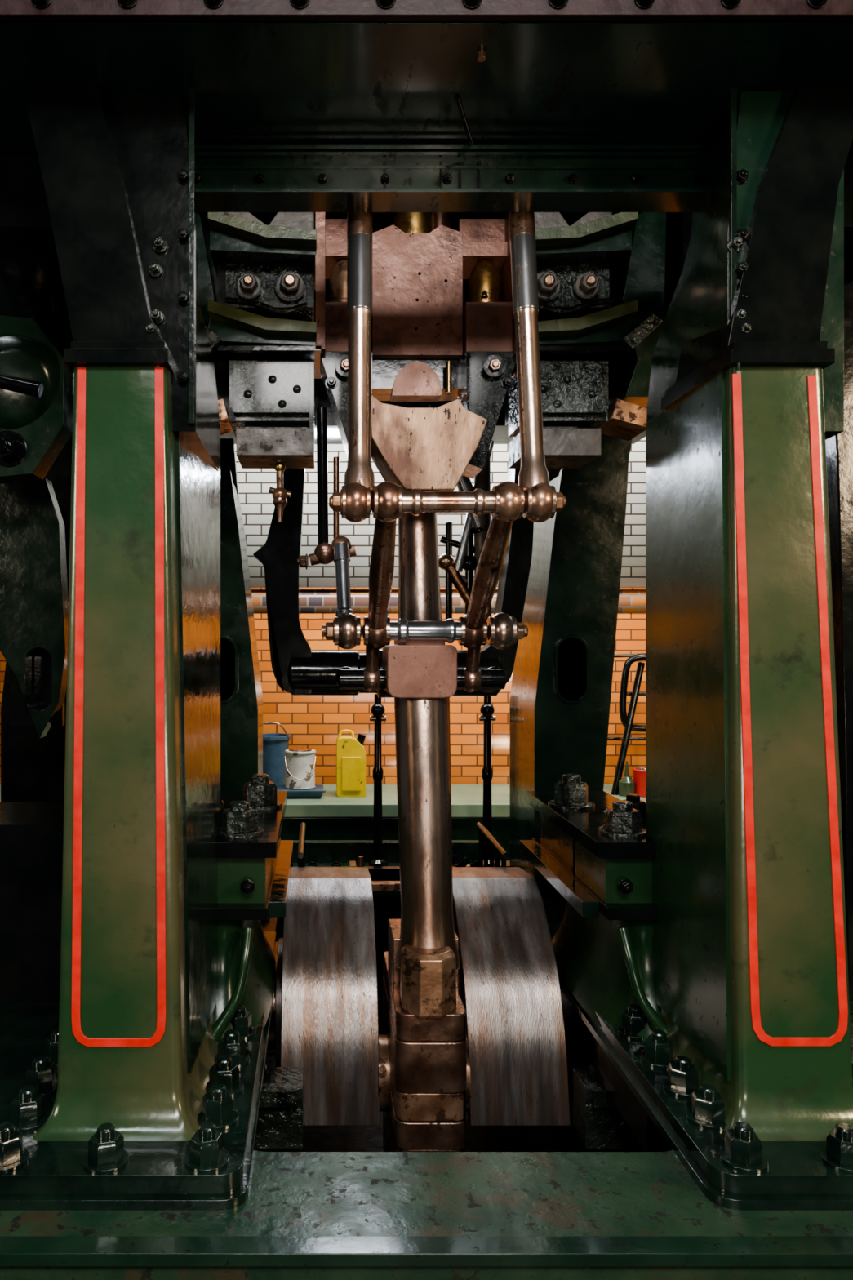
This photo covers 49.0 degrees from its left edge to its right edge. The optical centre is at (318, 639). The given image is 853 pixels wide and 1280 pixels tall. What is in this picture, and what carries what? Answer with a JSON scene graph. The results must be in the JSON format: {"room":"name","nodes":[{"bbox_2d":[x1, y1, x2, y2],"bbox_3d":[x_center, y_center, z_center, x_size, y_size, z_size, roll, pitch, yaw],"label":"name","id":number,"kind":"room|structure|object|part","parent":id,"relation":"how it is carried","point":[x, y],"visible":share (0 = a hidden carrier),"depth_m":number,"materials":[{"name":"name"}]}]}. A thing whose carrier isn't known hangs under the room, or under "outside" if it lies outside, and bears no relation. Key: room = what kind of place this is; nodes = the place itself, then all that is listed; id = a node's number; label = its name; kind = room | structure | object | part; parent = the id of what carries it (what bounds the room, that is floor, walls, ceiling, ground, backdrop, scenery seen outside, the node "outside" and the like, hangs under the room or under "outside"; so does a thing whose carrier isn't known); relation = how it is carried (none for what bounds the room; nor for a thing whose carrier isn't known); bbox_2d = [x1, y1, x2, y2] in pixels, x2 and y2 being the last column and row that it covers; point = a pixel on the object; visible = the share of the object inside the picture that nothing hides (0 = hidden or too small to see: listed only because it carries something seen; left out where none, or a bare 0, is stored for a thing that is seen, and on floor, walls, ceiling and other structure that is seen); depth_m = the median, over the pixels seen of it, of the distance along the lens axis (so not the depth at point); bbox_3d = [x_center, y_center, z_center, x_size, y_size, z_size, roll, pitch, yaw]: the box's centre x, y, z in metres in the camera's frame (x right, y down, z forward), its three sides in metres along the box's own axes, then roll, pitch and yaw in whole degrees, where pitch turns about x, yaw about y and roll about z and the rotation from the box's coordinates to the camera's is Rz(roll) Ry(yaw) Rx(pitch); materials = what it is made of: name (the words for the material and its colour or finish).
{"room":"steam engine room","nodes":[
{"label":"steam engine room","id":0,"kind":"room"},
{"bbox_2d":[0,82,278,1210],"bbox_3d":[-0.702,-0.249,3.360,1.040,3.402,2.020,0,0,0],"label":"column","id":1,"kind":"structure","parent":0,"point":[119,1092],"depth_m":2.60,"materials":[{"name":"green metal"}]},
{"bbox_2d":[195,212,325,468],"bbox_3d":[-0.304,-1.355,3.932,0.665,1.190,0.577,0,0,0],"label":"guide","id":2,"kind":"object","parent":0,"point":[260,273],"depth_m":3.76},
{"bbox_2d":[0,373,645,784],"bbox_3d":[0.913,-0.900,7.585,13.000,6.600,0.230,0,0,0],"label":"wall","id":3,"kind":"structure","parent":0,"point":[315,722],"depth_m":7.50,"materials":[{"name":"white brick"}]},
{"bbox_2d":[0,784,645,1151],"bbox_3d":[0.913,1.810,2.050,13.000,1.280,10.900,0,0,0],"label":"floor","id":4,"kind":"structure","parent":0,"point":[331,816],"depth_m":6.60,"materials":[{"name":"green paint"}]},
{"bbox_2d":[262,721,290,784],"bbox_3d":[-0.366,0.904,7.300,0.300,0.532,0.300,0,0,0],"label":"bucket","id":5,"kind":"object","parent":4,"relation":"on","point":[274,744],"visible":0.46,"depth_m":7.19,"materials":[{"name":"plastic"}]},
{"bbox_2d":[275,784,325,798],"bbox_3d":[-0.172,1.137,6.942,0.450,0.065,0.314,0,0,0],"label":"tray","id":6,"kind":"object","parent":4,"relation":"on","point":[316,793],"visible":0.52,"depth_m":6.81,"materials":[{"name":"plastic"}]},
{"bbox_2d":[284,747,315,790],"bbox_3d":[-0.135,0.965,6.942,0.237,0.290,0.251,0,0,0],"label":"tin","id":7,"kind":"object","parent":6,"relation":"on","point":[300,762],"visible":1,"depth_m":6.86,"materials":[{"name":"metal"}]},
{"bbox_2d":[336,729,365,796],"bbox_3d":[0.248,0.921,6.954,0.221,0.497,0.172,0,0,0],"label":"jerrycan","id":8,"kind":"object","parent":4,"relation":"on","point":[350,750],"visible":1,"depth_m":6.88,"materials":[{"name":"plastic"}]},
{"bbox_2d":[0,822,852,1279],"bbox_3d":[0.413,1.708,4.138,5.198,1.342,3.923,0,0,0],"label":"engine bedplate","id":9,"kind":"object","parent":4,"relation":"on","point":[581,1213],"visible":0.41,"depth_m":2.29,"materials":[{"name":"green metal"}]},
{"bbox_2d":[0,278,73,1001],"bbox_3d":[-1.387,-0.389,3.980,1.200,3.677,0.960,0,0,0],"label":"gear","id":10,"kind":"object","parent":9,"relation":"on","point":[36,384],"visible":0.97,"depth_m":3.90,"materials":[{"name":"metal"}]},
{"bbox_2d":[0,395,73,801],"bbox_3d":[-1.440,0.075,5.248,0.644,2.750,0.905,0,0,0],"label":"column","id":11,"kind":"structure","parent":9,"relation":"on","point":[33,767],"depth_m":4.90,"materials":[{"name":"metal"}]},
{"bbox_2d":[220,438,262,791],"bbox_3d":[-0.564,0.075,5.248,0.644,2.750,0.905,0,0,0],"label":"column","id":12,"kind":"structure","parent":9,"relation":"on","point":[241,691],"depth_m":4.90,"materials":[{"name":"green metal"}]},
{"bbox_2d":[212,773,303,1148],"bbox_3d":[-0.293,1.215,4.200,0.484,1.290,2.606,0,0,0],"label":"main bearing","id":13,"kind":"object","parent":9,"relation":"attached to","point":[255,864],"visible":0.53,"depth_m":3.34,"materials":[{"name":"green metal"}]},
{"bbox_2d":[368,693,387,866],"bbox_3d":[0.380,0.897,5.900,0.120,1.106,0.120,0,0,0],"label":"post","id":14,"kind":"object","parent":9,"relation":"on","point":[377,709],"visible":0.91,"depth_m":5.88,"materials":[{"name":"black metal"}]},
{"bbox_2d":[253,467,533,697],"bbox_3d":[0.373,-0.306,4.574,1.382,1.187,0.276,0,0,0],"label":"yoke","id":15,"kind":"object","parent":9,"relation":"attached to","point":[298,669],"visible":0.44,"depth_m":4.51,"materials":[{"name":"black metal"}]},
{"bbox_2d":[266,866,578,1125],"bbox_3d":[0.413,1.536,4.202,3.000,0.929,1.273,0,0,0],"label":"crankshaft","id":16,"kind":"object","parent":9,"relation":"attached to","point":[324,1021],"visible":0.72,"depth_m":3.70,"materials":[{"name":"metal"}]},
{"bbox_2d":[370,394,487,1151],"bbox_3d":[0.416,0.625,3.650,0.458,3.150,0.700,0,0,0],"label":"rod","id":17,"kind":"object","parent":16,"relation":"attached to","point":[426,449],"visible":0.85,"depth_m":3.52,"materials":[{"name":"beige metal"}]},
{"bbox_2d":[297,407,355,616],"bbox_3d":[0.071,-0.504,3.769,0.285,0.924,0.190,0,0,44],"label":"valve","id":18,"kind":"object","parent":17,"relation":"attached to","point":[340,551],"visible":0.94,"depth_m":3.83,"materials":[{"name":"black metal"}]},
{"bbox_2d":[344,211,374,493],"bbox_3d":[0.134,-1.109,3.066,0.103,1.293,0.290,0,0,0],"label":"rod","id":19,"kind":"object","parent":17,"relation":"attached to","point":[359,469],"visible":0.65,"depth_m":3.02,"materials":[{"name":"metal"}]},
{"bbox_2d":[335,645,386,692],"bbox_3d":[0.170,0.097,3.695,0.234,0.224,0.158,0,0,19],"label":"radius arm clevis","id":20,"kind":"object","parent":17,"relation":"attached to","point":[371,678],"visible":0.82,"depth_m":3.66,"materials":[{"name":"brown metal"}]},
{"bbox_2d":[320,212,516,479],"bbox_3d":[0.413,-1.350,3.955,0.819,1.299,0.490,0,0,0],"label":"crosshead","id":21,"kind":"object","parent":17,"relation":"attached to","point":[426,347],"visible":0.81,"depth_m":3.86,"materials":[{"name":"brown metal"}]},
{"bbox_2d":[268,459,291,522],"bbox_3d":[-0.162,-0.634,3.900,0.094,0.276,0.064,0,0,0],"label":"fitting","id":22,"kind":"object","parent":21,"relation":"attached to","point":[280,495],"visible":0.91,"depth_m":3.89,"materials":[{"name":"brown metal"}]},
{"bbox_2d":[321,481,566,649],"bbox_3d":[0.413,-0.235,3.283,0.800,0.545,0.778,0,0,0],"label":"mechanical linkage","id":23,"kind":"object","parent":17,"relation":"attached to","point":[472,630],"depth_m":3.14,"materials":[{"name":"metal"}]},
{"bbox_3d":[0.413,-0.442,2.960,0.757,0.132,0.132,0,0,0],"label":"upper valve link","id":24,"kind":"part","parent":23,"relation":"part of","materials":[{"name":"brown metal"}]},
{"bbox_2d":[457,646,506,692],"bbox_3d":[0.656,0.097,3.695,0.234,0.224,0.158,0,0,-19],"label":"radius arm clevis","id":25,"kind":"object","parent":17,"relation":"attached to","point":[471,678],"visible":0.84,"depth_m":3.66,"materials":[{"name":"brown metal"}]},
{"bbox_2d":[508,211,549,492],"bbox_3d":[0.692,-1.109,3.066,0.103,1.293,0.290,0,0,0],"label":"rod","id":26,"kind":"object","parent":17,"relation":"attached to","point":[533,470],"visible":0.61,"depth_m":3.02,"materials":[{"name":"metal"}]},
{"bbox_2d":[0,0,852,444],"bbox_3d":[0.413,-1.660,4.102,4.800,0.880,3.596,0,0,0],"label":"entablature","id":27,"kind":"object","parent":9,"relation":"on","point":[464,108],"visible":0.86,"depth_m":2.68,"materials":[{"name":"black metal"}]},
{"bbox_2d":[438,440,494,620],"bbox_3d":[0.878,-0.667,5.500,0.341,1.134,0.100,0,0,0],"label":"governor linkage","id":28,"kind":"object","parent":27,"relation":"attached to","point":[478,526],"visible":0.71,"depth_m":5.47,"materials":[{"name":"metal"}]},
{"bbox_2d":[478,696,496,863],"bbox_3d":[1.079,0.897,5.900,0.120,1.106,0.120,0,0,0],"label":"post","id":29,"kind":"object","parent":9,"relation":"on","point":[487,710],"visible":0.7,"depth_m":5.88,"materials":[{"name":"black metal"}]},
{"bbox_2d":[493,433,632,919],"bbox_3d":[1.390,0.075,5.248,0.644,2.750,0.905,0,0,0],"label":"column","id":30,"kind":"structure","parent":9,"relation":"on","point":[561,693],"depth_m":4.90,"materials":[{"name":"green metal"}]},
{"bbox_2d":[520,773,672,1151],"bbox_3d":[1.143,1.215,4.200,0.400,1.290,2.600,0,0,0],"label":"main bearing","id":31,"kind":"object","parent":9,"relation":"attached to","point":[593,847],"visible":0.75,"depth_m":3.38,"materials":[{"name":"green metal"}]},
{"bbox_2d":[825,281,852,1001],"bbox_3d":[2.063,-0.104,3.650,0.263,3.397,0.300,0,0,0],"label":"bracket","id":32,"kind":"object","parent":9,"relation":"on","point":[839,447],"visible":0.17,"depth_m":3.50,"materials":[{"name":"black metal"}]},
{"bbox_2d":[607,653,645,795],"bbox_3d":[2.623,0.647,7.094,0.859,1.117,0.238,0,0,0],"label":"stair handrail","id":33,"kind":"object","parent":4,"relation":"on","point":[627,721],"visible":0.43,"depth_m":7.08,"materials":[{"name":"black metal"}]},
{"bbox_2d":[618,760,635,796],"bbox_3d":[2.320,1.040,6.950,0.120,0.260,0.120,0,0,0],"label":"can","id":34,"kind":"object","parent":4,"relation":"on","point":[626,784],"visible":0.88,"depth_m":6.91,"materials":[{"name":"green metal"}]},
{"bbox_2d":[632,765,645,797],"bbox_3d":[2.455,1.062,6.950,0.179,0.215,0.179,0,0,0],"label":"tin","id":35,"kind":"object","parent":4,"relation":"on","point":[639,771],"visible":0.41,"depth_m":6.89,"materials":[{"name":"metal"}]},
{"bbox_2d":[497,212,666,468],"bbox_3d":[1.131,-1.355,3.932,0.665,1.190,0.577,0,0,0],"label":"guide","id":36,"kind":"object","parent":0,"point":[601,276],"depth_m":3.80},
{"bbox_2d":[550,82,852,1210],"bbox_3d":[1.528,-0.249,3.360,1.040,3.402,2.020,0,0,0],"label":"column","id":37,"kind":"structure","parent":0,"point":[749,1082],"depth_m":2.63,"materials":[{"name":"green metal"}]}
]}

